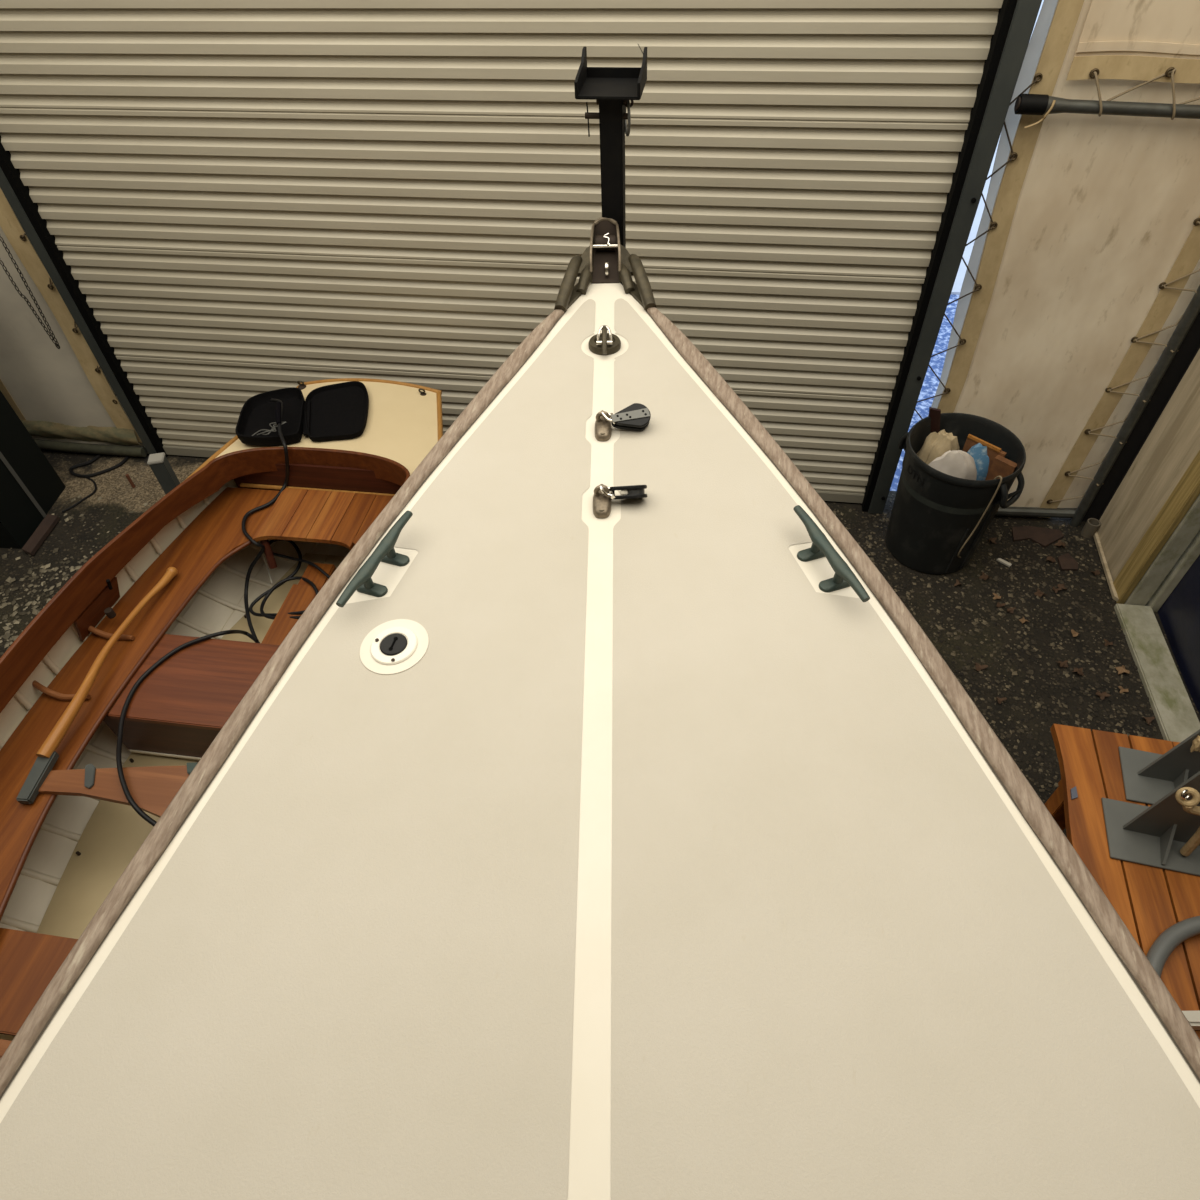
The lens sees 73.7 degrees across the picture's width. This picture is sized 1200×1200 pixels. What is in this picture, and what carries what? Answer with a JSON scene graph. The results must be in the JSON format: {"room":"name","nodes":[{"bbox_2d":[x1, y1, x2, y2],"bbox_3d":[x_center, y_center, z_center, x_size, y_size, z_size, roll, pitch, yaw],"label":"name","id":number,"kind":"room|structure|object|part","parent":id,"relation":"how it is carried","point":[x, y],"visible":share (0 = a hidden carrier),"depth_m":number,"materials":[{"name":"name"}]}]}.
{"room":"shipyard hall","nodes":[
{"label":"shipyard hall","id":0,"kind":"room"},
{"bbox_2d":[0,449,1199,836],"bbox_3d":[-0.798,1.821,2.714,8.500,0.120,7.060,5,48,7],"label":"floor","id":1,"kind":"structure","parent":0,"point":[113,486],"depth_m":4.18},
{"bbox_2d":[0,391,65,548],"bbox_3d":[-3.891,-1.030,4.311,1.098,1.500,0.552,3,48,5],"label":"cabinet","id":2,"kind":"object","parent":1,"relation":"on","point":[30,486],"visible":1,"depth_m":4.63,"materials":[{"name":"black"}]},
{"bbox_2d":[22,514,59,555],"bbox_3d":[-3.274,-0.383,4.681,0.071,0.025,0.330,1,48,3],"label":"board","id":3,"kind":"object","parent":1,"relation":"on","point":[49,522],"visible":1,"depth_m":4.67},
{"bbox_2d":[0,495,156,654],"bbox_3d":[-2.999,0.034,4.322,1.874,0.024,1.821,5,48,7],"label":"stones","id":4,"kind":"object","parent":1,"relation":"on","point":[9,579],"visible":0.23,"depth_m":4.42},
{"bbox_2d":[62,477,96,512],"bbox_3d":[-3.190,-0.656,4.945,0.128,0.012,0.340,-1,48,2],"label":"ground wire","id":5,"kind":"object","parent":1,"relation":"on","point":[92,480],"visible":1,"depth_m":4.92,"materials":[{"name":"black rubber"}]},
{"bbox_2d":[34,439,146,456],"bbox_3d":[-3.409,-0.997,5.202,0.966,0.069,0.077,5,48,7],"label":"pipe","id":6,"kind":"object","parent":1,"relation":"on","point":[42,444],"visible":0.73,"depth_m":5.16,"materials":[{"name":"metal"}]},
{"bbox_2d":[69,454,130,477],"bbox_3d":[-3.218,-0.875,5.138,0.324,0.020,0.277,5,48,7],"label":"hose","id":7,"kind":"object","parent":1,"relation":"on","point":[95,458],"visible":0.93,"depth_m":5.11,"materials":[{"name":"black rubber"}]},
{"bbox_2d":[125,474,135,487],"bbox_3d":[-2.907,-0.730,4.961,0.019,0.116,0.020,5,48,7],"label":"stake","id":8,"kind":"object","parent":1,"relation":"on","point":[129,479],"visible":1,"depth_m":4.95,"materials":[{"name":"brown"}]},
{"bbox_2d":[147,452,179,493],"bbox_3d":[-2.319,-0.545,4.416,0.078,0.604,0.078,-10,48,-7],"label":"steel post","id":9,"kind":"object","parent":1,"relation":"on","point":[159,464],"visible":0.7,"depth_m":4.23,"materials":[{"name":"grey"}]},
{"bbox_2d":[0,378,442,1058],"bbox_3d":[-1.473,0.521,3.189,1.501,0.950,3.918,5,48,7],"label":"dinghy","id":10,"kind":"object","parent":1,"relation":"on","point":[61,856],"visible":0.37,"depth_m":3.26,"materials":[{"name":"brown wood"}]},
{"bbox_2d":[32,680,90,700],"bbox_3d":[-2.099,0.354,3.093,0.256,0.058,0.047,10,49,11],"label":"stick","id":11,"kind":"object","parent":10,"relation":"on","point":[65,697],"visible":0.76,"depth_m":3.09,"materials":[{"name":"brown wood"}]},
{"bbox_2d":[16,567,197,817],"bbox_3d":[-1.552,0.321,3.078,0.883,0.092,1.169,5,48,7],"label":"rudder","id":12,"kind":"object","parent":10,"relation":"on","point":[153,788],"visible":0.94,"depth_m":2.84,"materials":[{"name":"brown wood"}]},
{"bbox_3d":[-1.605,0.677,2.806,0.863,0.024,0.270,5,48,7],"label":"blade","id":13,"kind":"part","parent":12,"relation":"part of","materials":[{"name":"brown wood"}]},
{"bbox_3d":[-1.874,-0.123,3.502,0.046,0.046,0.046,5,48,7],"label":"tiller knob","id":14,"kind":"part","parent":12,"relation":"part of","materials":[{"name":"brown wood"}]},
{"bbox_2d":[104,607,115,618],"bbox_3d":[-2.024,0.054,3.305,0.032,0.035,0.032,5,48,7],"label":"socket","id":15,"kind":"object","parent":10,"relation":"attached to","point":[110,613],"depth_m":3.30,"materials":[{"name":"grey metal"}]},
{"bbox_2d":[88,626,134,639],"bbox_3d":[-2.045,0.128,3.294,0.262,0.058,0.043,12,50,13],"label":"stick","id":16,"kind":"object","parent":10,"relation":"on","point":[92,629],"visible":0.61,"depth_m":3.29,"materials":[{"name":"brown wood"}]},
{"bbox_3d":[-1.480,0.657,3.227,0.900,0.010,0.007,5,48,7],"label":"thwart trim","id":17,"kind":"part","parent":10,"relation":"part of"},
{"bbox_2d":[116,398,329,825],"bbox_3d":[-1.534,-0.030,3.408,0.522,0.553,2.210,2,48,4],"label":"cable","id":18,"kind":"object","parent":10,"relation":"on","point":[279,405],"visible":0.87,"depth_m":3.66,"materials":[{"name":"black rubber"}]},
{"bbox_2d":[259,549,272,582],"bbox_3d":[-1.607,-0.161,3.849,0.010,0.111,0.149,-20,50,-15],"label":"string","id":19,"kind":"object","parent":10,"relation":"hanging from","point":[259,549],"visible":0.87,"depth_m":3.89,"materials":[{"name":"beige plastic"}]},
{"bbox_3d":[-1.548,-0.221,3.733,0.037,0.154,0.093,-13,49,-10],"label":"seat leg","id":20,"kind":"part","parent":10,"relation":"part of","materials":[{"name":"brown wood"}]},
{"bbox_2d":[235,381,368,445],"bbox_3d":[-1.465,-0.940,3.975,0.618,0.080,0.466,-6,48,-3],"label":"case","id":21,"kind":"object","parent":10,"relation":"on","point":[339,411],"visible":0.94,"depth_m":3.98,"materials":[{"name":"black"}]},
{"bbox_3d":[-1.313,-0.938,3.994,0.314,0.040,0.465,-10,48,-6],"label":"lid","id":22,"kind":"part","parent":21,"relation":"part of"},
{"bbox_3d":[-1.577,-1.128,4.225,0.048,0.010,0.047,5,48,7],"label":"ring plate","id":23,"kind":"part","parent":10,"relation":"part of","materials":[{"name":"grey metal"}]},
{"bbox_3d":[-1.207,-1.132,4.212,0.775,0.056,0.054,5,48,7],"label":"transom trim","id":24,"kind":"part","parent":10,"relation":"part of","materials":[{"name":"brown wood"}]},
{"bbox_2d":[574,44,646,284],"bbox_3d":[0.230,0.912,1.718,1.827,2.514,5.315,5,48,7],"label":"support","id":25,"kind":"object","parent":1,"relation":"on","point":[612,88],"visible":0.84,"depth_m":2.34,"materials":[{"name":"grey metal"}]},
{"bbox_2d":[0,217,1199,1199],"bbox_3d":[0.177,1.430,1.026,2.351,1.293,5.848,5,48,7],"label":"sailboat","id":26,"kind":"object","parent":25,"relation":"on","point":[569,840],"visible":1,"depth_m":1.25,"materials":[{"name":"beige paint"}]},
{"bbox_3d":[-0.787,1.194,0.712,0.478,0.226,5.505,6,49,8],"label":"rub rail","id":27,"kind":"part","parent":26,"relation":"part of","materials":[{"name":"brown wood"}]},
{"bbox_3d":[-0.567,1.181,0.685,1.042,0.162,5.492,-1,48,2],"label":"nonskid panel","id":28,"kind":"part","parent":26,"relation":"part of","materials":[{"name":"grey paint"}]},
{"bbox_3d":[-0.411,0.090,1.596,0.095,0.010,0.095,5,48,7],"label":"deck plate","id":29,"kind":"part","parent":26,"relation":"part of","materials":[{"name":"beige plastic"}]},
{"bbox_3d":[-0.025,-1.093,2.519,0.008,0.113,0.172,1,48,4],"label":"plate","id":30,"kind":"part","parent":26,"relation":"part of","materials":[{"name":"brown metal"}]},
{"bbox_2d":[596,325,611,344],"bbox_3d":[0.013,-0.743,2.243,0.044,0.026,0.066,-1,48,2],"label":"shackle","id":31,"kind":"object","parent":26,"relation":"on","point":[599,342],"visible":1,"depth_m":2.24,"materials":[{"name":"silver metal"}]},
{"bbox_3d":[0.017,-1.184,2.550,0.068,0.048,0.024,-1,48,2],"label":"plate","id":32,"kind":"part","parent":26,"relation":"part of","materials":[{"name":"grey metal"}]},
{"bbox_2d":[600,484,614,499],"bbox_3d":[0.016,-0.249,1.820,0.035,0.027,0.034,-4,48,-1],"label":"shackle","id":33,"kind":"object","parent":26,"relation":"attached to","point":[611,495],"visible":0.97,"depth_m":1.81,"materials":[{"name":"silver metal"}]},
{"bbox_2d":[601,410,614,423],"bbox_3d":[0.020,-0.458,1.995,0.032,0.019,0.045,-12,49,-8],"label":"shackle","id":34,"kind":"object","parent":26,"relation":"attached to","point":[602,413],"visible":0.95,"depth_m":1.99,"materials":[{"name":"silver metal"}]},
{"bbox_3d":[0.059,-1.094,2.516,0.008,0.113,0.172,-3,48,0],"label":"plate","id":35,"kind":"part","parent":26,"relation":"part of","materials":[{"name":"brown metal"}]},
{"bbox_2d":[610,485,646,499],"bbox_3d":[0.066,-0.248,1.829,0.087,0.056,0.058,5,48,7],"label":"pulley block","id":36,"kind":"object","parent":26,"relation":"on","point":[633,491],"visible":1,"depth_m":1.81,"materials":[{"name":"black plastic"}]},
{"bbox_2d":[611,403,650,430],"bbox_3d":[0.078,-0.458,2.006,0.098,0.051,0.075,5,48,7],"label":"pulley block","id":37,"kind":"object","parent":26,"relation":"on","point":[635,417],"visible":1,"depth_m":1.99,"materials":[{"name":"black plastic"}]},
{"bbox_3d":[0.532,1.170,0.652,1.050,0.162,5.492,-1,48,2],"label":"nonskid panel","id":38,"kind":"part","parent":26,"relation":"part of","materials":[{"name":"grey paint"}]},
{"bbox_3d":[0.759,1.178,0.665,0.476,0.226,5.504,-7,48,-4],"label":"rub rail","id":39,"kind":"part","parent":26,"relation":"part of","materials":[{"name":"brown wood"}]},
{"bbox_3d":[0.063,-0.806,3.028,0.068,1.975,0.068,5,48,7],"label":"support post","id":40,"kind":"part","parent":25,"relation":"part of","materials":[{"name":"metal"}]},
{"bbox_2d":[886,413,1025,573],"bbox_3d":[1.807,-0.528,4.179,0.556,0.690,0.556,5,48,7],"label":"rubbish bin","id":41,"kind":"object","parent":1,"relation":"on","point":[934,512],"visible":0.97,"depth_m":4.05,"materials":[{"name":"grey plastic"}]},
{"bbox_3d":[1.627,-0.848,4.159,0.170,0.149,0.067,-31,54,-23],"label":"handle","id":42,"kind":"part","parent":41,"relation":"part of","materials":[{"name":"grey plastic"}]},
{"bbox_2d":[929,407,940,432],"bbox_3d":[1.773,-0.805,4.261,0.196,0.541,0.047,-14,49,-10],"label":"board","id":43,"kind":"object","parent":41,"relation":"in","point":[934,413],"visible":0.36,"depth_m":4.09,"materials":[{"name":"red"}]},
{"bbox_2d":[916,429,958,463],"bbox_3d":[1.768,-0.650,4.288,0.185,0.614,0.202,-31,54,-23],"label":"rag","id":44,"kind":"object","parent":41,"relation":"in","point":[935,445],"visible":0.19,"depth_m":4.09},
{"bbox_2d":[928,450,976,479],"bbox_3d":[1.782,-0.529,4.177,0.261,0.672,0.207,29,55,25],"label":"plastic bag","id":45,"kind":"object","parent":41,"relation":"in","point":[956,463],"visible":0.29,"depth_m":3.95,"materials":[{"name":"plastic"}]},
{"bbox_2d":[967,443,988,479],"bbox_3d":[1.945,-0.590,4.238,0.203,0.578,0.123,5,48,7],"label":"plastic wrapper","id":46,"kind":"object","parent":41,"relation":"in","point":[978,452],"visible":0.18,"depth_m":4.06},
{"bbox_2d":[957,476,1001,557],"bbox_3d":[1.919,-0.387,4.031,0.051,0.710,0.246,32,57,27],"label":"cord","id":47,"kind":"object","parent":41,"relation":"hanging from","point":[1000,477],"visible":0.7,"depth_m":3.88,"materials":[{"name":"brown plastic"}]},
{"bbox_2d":[962,434,1016,510],"bbox_3d":[1.967,-0.579,4.185,0.057,0.540,0.283,-35,56,-26],"label":"wood offcut","id":48,"kind":"object","parent":41,"relation":"in","point":[999,465],"visible":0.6,"depth_m":4.00,"materials":[{"name":"brown wood"}]},
{"bbox_3d":[1.974,-0.522,3.852,0.170,0.149,0.067,-31,54,-23],"label":"handle","id":49,"kind":"part","parent":41,"relation":"part of","materials":[{"name":"grey plastic"}]},
{"bbox_2d":[975,663,987,670],"bbox_3d":[1.833,0.316,3.860,0.060,0.022,0.047,-9,48,-6],"label":"dry leaf","id":50,"kind":"object","parent":1,"relation":"on","point":[979,667],"visible":1,"depth_m":3.85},
{"bbox_2d":[979,572,990,579],"bbox_3d":[2.048,-0.125,4.249,0.055,0.022,0.049,32,57,27],"label":"dry leaf","id":51,"kind":"object","parent":1,"relation":"on","point":[983,576],"visible":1,"depth_m":4.25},
{"bbox_2d":[987,538,996,543],"bbox_3d":[2.170,-0.330,4.428,0.049,0.022,0.041,5,48,7],"label":"dry leaf","id":52,"kind":"object","parent":1,"relation":"on","point":[991,539],"visible":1,"depth_m":4.43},
{"bbox_2d":[833,509,1156,830],"bbox_3d":[1.586,0.596,3.636,1.915,0.017,2.990,5,48,7],"label":"gravel","id":53,"kind":"object","parent":1,"relation":"on","point":[996,578],"visible":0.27,"depth_m":3.97,"materials":[{"name":"gravel"}]},
{"bbox_2d":[993,593,1002,599],"bbox_3d":[2.064,-0.020,4.153,0.054,0.022,0.041,5,48,7],"label":"dry leaf","id":54,"kind":"object","parent":53,"relation":"on","point":[994,594],"visible":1,"depth_m":4.15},
{"bbox_2d":[996,602,1005,607],"bbox_3d":[2.060,0.021,4.116,0.045,0.022,0.034,5,48,7],"label":"dry leaf","id":55,"kind":"object","parent":53,"relation":"on","point":[998,605],"visible":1,"depth_m":4.11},
{"bbox_2d":[1034,589,1046,596],"bbox_3d":[2.288,-0.035,4.158,0.059,0.022,0.050,5,48,7],"label":"dry leaf","id":56,"kind":"object","parent":53,"relation":"on","point":[1038,593],"visible":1,"depth_m":4.16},
{"bbox_2d":[1053,540,1065,547],"bbox_3d":[2.527,-0.307,4.393,0.065,0.022,0.050,5,48,7],"label":"dry leaf","id":57,"kind":"object","parent":53,"relation":"on","point":[1060,542],"visible":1,"depth_m":4.39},
{"bbox_2d":[1143,717,1154,724],"bbox_3d":[2.490,0.544,3.629,0.050,0.022,0.038,5,48,7],"label":"dry leaf","id":58,"kind":"object","parent":53,"relation":"on","point":[1148,719],"visible":1,"depth_m":3.63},
{"bbox_2d":[996,697,1006,703],"bbox_3d":[1.866,0.460,3.729,0.042,0.022,0.035,-19,50,-15],"label":"dry leaf","id":59,"kind":"object","parent":1,"relation":"on","point":[999,700],"visible":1,"depth_m":3.72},
{"bbox_2d":[997,558,1011,566],"bbox_3d":[2.185,-0.205,4.325,0.021,0.010,0.075,-36,56,-26],"label":"cigarette butt","id":60,"kind":"object","parent":1,"relation":"on","point":[1000,560],"visible":1,"depth_m":4.32,"materials":[{"name":"white paper"}]},
{"bbox_2d":[1006,607,1014,612],"bbox_3d":[2.099,0.047,4.091,0.049,0.022,0.040,5,48,7],"label":"dry leaf","id":61,"kind":"object","parent":1,"relation":"on","point":[1009,609],"visible":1,"depth_m":4.08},
{"bbox_2d":[1011,526,1063,547],"bbox_3d":[2.435,-0.350,4.449,0.277,0.018,0.158,5,48,7],"label":"tile","id":62,"kind":"object","parent":1,"relation":"on","point":[1044,537],"depth_m":4.45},
{"bbox_2d":[1046,556,1055,562],"bbox_3d":[2.434,-0.221,4.319,0.050,0.022,0.042,5,48,7],"label":"dry leaf","id":63,"kind":"object","parent":1,"relation":"on","point":[1049,558],"visible":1,"depth_m":4.32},
{"bbox_2d":[1056,660,1067,667],"bbox_3d":[2.225,0.305,3.854,0.057,0.022,0.045,5,48,7],"label":"dry leaf","id":64,"kind":"object","parent":1,"relation":"on","point":[1062,664],"visible":1,"depth_m":3.85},
{"bbox_2d":[1057,584,1066,588],"bbox_3d":[2.420,-0.066,4.181,0.054,0.022,0.046,5,48,7],"label":"dry leaf","id":65,"kind":"object","parent":1,"relation":"on","point":[1062,586],"visible":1,"depth_m":4.18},
{"bbox_2d":[1057,553,1077,570],"bbox_3d":[2.522,-0.204,4.314,0.095,0.018,0.131,5,48,7],"label":"tile","id":66,"kind":"object","parent":1,"relation":"on","point":[1066,562],"depth_m":4.30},
{"bbox_2d":[1071,630,1078,636],"bbox_3d":[2.362,0.168,3.972,0.044,0.022,0.035,5,48,7],"label":"dry leaf","id":67,"kind":"object","parent":1,"relation":"on","point":[1073,632],"visible":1,"depth_m":3.97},
{"bbox_2d":[1072,668,1083,675],"bbox_3d":[2.281,0.342,3.819,0.058,0.022,0.045,5,48,7],"label":"dry leaf","id":68,"kind":"object","parent":1,"relation":"on","point":[1079,671],"visible":1,"depth_m":3.82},
{"bbox_2d":[1081,518,1100,537],"bbox_3d":[2.717,-0.398,4.430,0.068,0.090,0.068,5,48,7],"label":"pipe stub","id":69,"kind":"object","parent":1,"relation":"on","point":[1090,528],"visible":1,"depth_m":4.41,"materials":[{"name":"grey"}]},
{"bbox_2d":[1096,690,1110,699],"bbox_3d":[2.339,0.441,3.728,0.066,0.022,0.048,5,48,7],"label":"dry leaf","id":70,"kind":"object","parent":1,"relation":"on","point":[1102,695],"visible":1,"depth_m":3.72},
{"bbox_2d":[1093,532,1118,600],"bbox_3d":[2.697,-0.191,4.275,0.017,0.020,0.525,7,49,8],"label":"plank","id":71,"kind":"object","parent":1,"relation":"on","point":[1096,537],"visible":0.86,"depth_m":4.25,"materials":[{"name":"grey wood"}]},
{"bbox_2d":[1103,639,1112,645],"bbox_3d":[2.499,0.208,3.931,0.051,0.022,0.038,5,48,7],"label":"dry leaf","id":72,"kind":"object","parent":1,"relation":"on","point":[1105,640],"visible":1,"depth_m":3.93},
{"bbox_2d":[1044,724,1199,1038],"bbox_3d":[1.753,1.368,2.434,0.853,0.750,1.750,8,49,9],"label":"table","id":73,"kind":"object","parent":1,"relation":"on","point":[1149,900],"visible":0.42,"depth_m":2.45,"materials":[{"name":"orange wood"}]},
{"bbox_3d":[1.601,0.879,2.941,0.070,0.660,0.070,8,49,9],"label":"leg","id":74,"kind":"part","parent":73,"relation":"part of","materials":[{"name":"orange wood"}]},
{"bbox_2d":[1070,786,1077,799],"bbox_3d":[1.541,0.627,2.600,0.019,0.006,0.053,11,50,12],"label":"chip","id":75,"kind":"object","parent":73,"relation":"on","point":[1073,791],"visible":1,"depth_m":2.60,"materials":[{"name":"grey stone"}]},
{"bbox_2d":[1101,771,1199,875],"bbox_3d":[1.777,0.584,2.299,0.402,0.494,0.209,10,49,11],"label":"bracket","id":76,"kind":"object","parent":73,"relation":"on","point":[1154,835],"visible":1,"depth_m":2.45,"materials":[{"name":"metal"}]},
{"bbox_2d":[1175,787,1199,855],"bbox_3d":[1.709,0.654,2.334,0.163,0.310,0.045,14,50,15],"label":"rope eye","id":77,"kind":"object","parent":76,"relation":"attached to","point":[1189,806],"visible":1,"depth_m":2.26,"materials":[{"name":"fabric"}]},
{"bbox_2d":[1118,729,1199,804],"bbox_3d":[1.895,0.475,2.467,0.371,0.383,0.204,10,49,11],"label":"bracket","id":78,"kind":"object","parent":73,"relation":"on","point":[1148,777],"visible":0.72,"depth_m":2.59,"materials":[{"name":"metal"}]},
{"bbox_3d":[1.901,0.601,2.606,0.371,0.008,0.204,10,49,11],"label":"plate","id":79,"kind":"part","parent":78,"relation":"part of","materials":[{"name":"grey paint"}]},
{"bbox_2d":[1190,735,1199,751],"bbox_3d":[1.818,0.436,2.427,0.027,0.099,0.040,5,48,7],"label":"rope","id":80,"kind":"object","parent":78,"relation":"attached to","point":[1195,746],"visible":1,"depth_m":2.43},
{"bbox_2d":[1146,916,1199,977],"bbox_3d":[1.655,0.974,2.241,0.464,0.055,0.131,-20,50,-15],"label":"hose","id":81,"kind":"object","parent":73,"relation":"on","point":[1168,940],"visible":0.67,"depth_m":2.25,"materials":[{"name":"grey plastic"}]},
{"bbox_2d":[1182,1011,1199,1029],"bbox_3d":[1.632,1.115,2.119,0.212,0.055,0.040,-1,48,1],"label":"plastic tray","id":82,"kind":"object","parent":73,"relation":"on","point":[1193,1017],"visible":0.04,"depth_m":2.10,"materials":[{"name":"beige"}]},
{"bbox_2d":[1115,665,1129,673],"bbox_3d":[2.497,0.335,3.817,0.068,0.022,0.054,5,48,7],"label":"dry leaf","id":83,"kind":"object","parent":1,"relation":"on","point":[1122,669],"visible":1,"depth_m":3.82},
{"bbox_2d":[1118,686,1128,692],"bbox_3d":[2.450,0.417,3.745,0.051,0.022,0.039,5,48,7],"label":"dry leaf","id":84,"kind":"object","parent":1,"relation":"on","point":[1122,690],"visible":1,"depth_m":3.74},
{"bbox_2d":[1069,285,1199,526],"bbox_3d":[2.624,-1.631,3.181,0.051,3.600,0.052,5,48,7],"label":"pole","id":85,"kind":"object","parent":1,"relation":"on","point":[1190,314],"visible":1,"depth_m":3.91,"materials":[{"name":"metal"}]},
{"bbox_2d":[1050,221,1199,502],"bbox_3d":[2.583,-1.031,3.862,0.206,1.538,0.069,5,48,7],"label":"cord","id":86,"kind":"object","parent":85,"relation":"attached to","point":[1198,222],"visible":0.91,"depth_m":3.88,"materials":[{"name":"fabric"}]},
{"bbox_2d":[1114,604,1199,742],"bbox_3d":[2.459,1.387,2.888,0.170,0.048,3.658,5,48,7],"label":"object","id":87,"kind":"structure","parent":1,"relation":"on","point":[1176,717],"depth_m":3.79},
{"bbox_2d":[1082,312,1199,521],"bbox_3d":[2.789,-2.008,2.841,0.294,4.600,0.095,5,48,7],"label":"wall","id":88,"kind":"structure","parent":0,"point":[1191,342],"depth_m":4.01,"materials":[{"name":"black"}]},
{"bbox_2d":[1097,345,1199,581],"bbox_3d":[2.721,-1.749,2.611,0.130,4.600,0.600,5,48,7],"label":"wall","id":89,"kind":"structure","parent":0,"point":[1173,443],"depth_m":3.91,"materials":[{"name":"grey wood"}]},
{"bbox_2d":[1113,450,1199,603],"bbox_3d":[2.616,-1.561,2.446,0.035,4.600,0.125,5,48,7],"label":"trim","id":90,"kind":"structure","parent":89,"relation":"attached to","point":[1187,489],"depth_m":3.79,"materials":[{"name":"wood"}]},
{"bbox_2d":[1124,494,1199,605],"bbox_3d":[2.671,-1.513,2.400,0.088,4.600,0.040,5,48,7],"label":"trim","id":91,"kind":"structure","parent":89,"relation":"attached to","point":[1186,530],"depth_m":3.83,"materials":[{"name":"wood"}]},
{"bbox_2d":[1146,530,1199,611],"bbox_3d":[2.751,-1.495,2.381,0.043,4.600,0.050,5,48,7],"label":"trim","id":92,"kind":"structure","parent":89,"relation":"attached to","point":[1192,551],"depth_m":3.89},
{"bbox_2d":[1158,555,1199,714],"bbox_3d":[2.560,0.299,1.716,0.068,3.200,3.750,5,48,7],"label":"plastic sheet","id":93,"kind":"object","parent":92,"relation":"hanging from","point":[1179,615],"visible":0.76,"depth_m":3.80,"materials":[{"name":"plastic"}]},
{"bbox_3d":[-0.754,-3.437,2.047,4.715,1.300,0.160,5,48,7],"label":"wall","id":94,"kind":"structure","parent":0,"visible":0},
{"bbox_2d":[0,236,59,348],"bbox_3d":[-3.089,-2.296,3.579,0.121,2.588,0.052,5,48,7],"label":"chain","id":95,"kind":"object","parent":94,"relation":"hanging from","point":[3,266],"visible":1,"depth_m":4.30,"materials":[{"name":"grey"}]},
{"bbox_2d":[22,233,115,401],"bbox_3d":[-2.954,-1.569,4.517,0.066,1.040,0.022,-28,53,-21],"label":"cord","id":96,"kind":"object","parent":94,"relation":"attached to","point":[75,327],"visible":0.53,"depth_m":4.52,"materials":[{"name":"brown plastic"}]},
{"bbox_2d":[0,188,148,453],"bbox_3d":[-3.752,-2.153,4.038,1.559,3.400,0.096,6,49,8],"label":"sheet","id":97,"kind":"object","parent":94,"relation":"hanging from","point":[57,394],"visible":0.89,"depth_m":4.78,"materials":[{"name":"beige fabric"}]},
{"bbox_2d":[0,167,156,454],"bbox_3d":[-2.922,-2.172,3.887,0.062,3.600,0.142,5,48,7],"label":"trim","id":98,"kind":"structure","parent":94,"relation":"attached to","point":[5,186],"depth_m":4.40,"materials":[{"name":"grey metal"}]},
{"bbox_2d":[0,0,1016,511],"bbox_3d":[-0.689,-1.890,3.687,4.457,3.410,0.145,5,48,7],"label":"door","id":99,"kind":"structure","parent":94,"relation":"in","point":[236,201],"depth_m":3.64,"materials":[{"name":"beige metal"}]},
{"bbox_3d":[-0.633,-0.788,4.913,4.398,0.066,0.042,5,48,7],"label":"rail","id":100,"kind":"part","parent":99,"relation":"part of","materials":[{"name":"brown"}]},
{"bbox_2d":[868,0,1041,513],"bbox_3d":[1.550,-1.763,3.343,0.080,3.600,0.188,5,48,7],"label":"trim","id":101,"kind":"structure","parent":94,"relation":"attached to","point":[1025,14],"depth_m":3.40,"materials":[{"name":"grey metal"}]},
{"bbox_2d":[915,77,1038,418],"bbox_3d":[1.675,-1.446,3.649,0.144,1.632,0.030,17,51,17],"label":"cord","id":102,"kind":"object","parent":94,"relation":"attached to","point":[1037,78],"visible":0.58,"depth_m":3.59,"materials":[{"name":"fabric"}]},
{"bbox_2d":[928,0,1199,517],"bbox_3d":[2.128,-1.650,3.312,1.059,3.460,0.085,5,48,7],"label":"sheet","id":103,"kind":"object","parent":94,"relation":"hanging from","point":[1092,215],"visible":0.75,"depth_m":3.54,"materials":[{"name":"beige fabric"}]},
{"bbox_2d":[1066,0,1199,82],"bbox_3d":[2.169,-2.334,2.494,0.930,1.260,0.032,5,48,7],"label":"tarp","id":104,"kind":"object","parent":103,"relation":"attached to","point":[1144,40],"visible":0.99,"depth_m":2.90,"materials":[{"name":"beige fabric"}]},
{"bbox_2d":[1014,93,1199,118],"bbox_3d":[2.125,-1.850,3.013,1.066,0.086,0.068,5,48,7],"label":"horizontal pipe","id":105,"kind":"object","parent":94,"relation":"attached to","point":[1025,104],"visible":0.98,"depth_m":3.03,"materials":[{"name":"metal"}]},
{"bbox_2d":[1014,93,1048,114],"bbox_3d":[1.652,-1.897,3.063,0.099,0.070,0.068,5,48,7],"label":"socket","id":106,"kind":"object","parent":105,"relation":"attached to","point":[1025,104],"depth_m":3.04,"materials":[{"name":"black paint"}]},
{"bbox_2d":[1024,100,1055,128],"bbox_3d":[1.685,-1.861,3.066,0.078,0.106,0.022,19,51,18],"label":"cord","id":107,"kind":"object","parent":105,"relation":"attached to","point":[1053,103],"visible":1,"depth_m":3.07,"materials":[{"name":"beige fabric"}]},
{"bbox_2d":[1093,68,1199,119],"bbox_3d":[2.237,-1.878,2.961,0.818,0.203,0.064,5,48,7],"label":"cord","id":108,"kind":"object","parent":105,"relation":"attached to","point":[1174,70],"visible":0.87,"depth_m":2.98,"materials":[{"name":"fabric"}]},
{"label":"outside","id":109,"kind":"structure","parent":0,"visible":0},
{"bbox_2d":[890,294,958,490],"bbox_3d":[2.807,-1.450,5.568,28.000,0.120,2.520,5,48,7],"label":"ground","id":110,"kind":"structure","parent":109,"point":[931,382],"depth_m":5.63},
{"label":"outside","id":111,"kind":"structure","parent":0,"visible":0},
{"bbox_2d":[951,0,1043,294],"bbox_3d":[5.875,-14.751,17.404,55.000,0.140,33.600,5,48,7],"label":"pavement","id":112,"kind":"structure","parent":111,"point":[957,286],"depth_m":7.03,"materials":[{"name":"concrete"}]}
]}

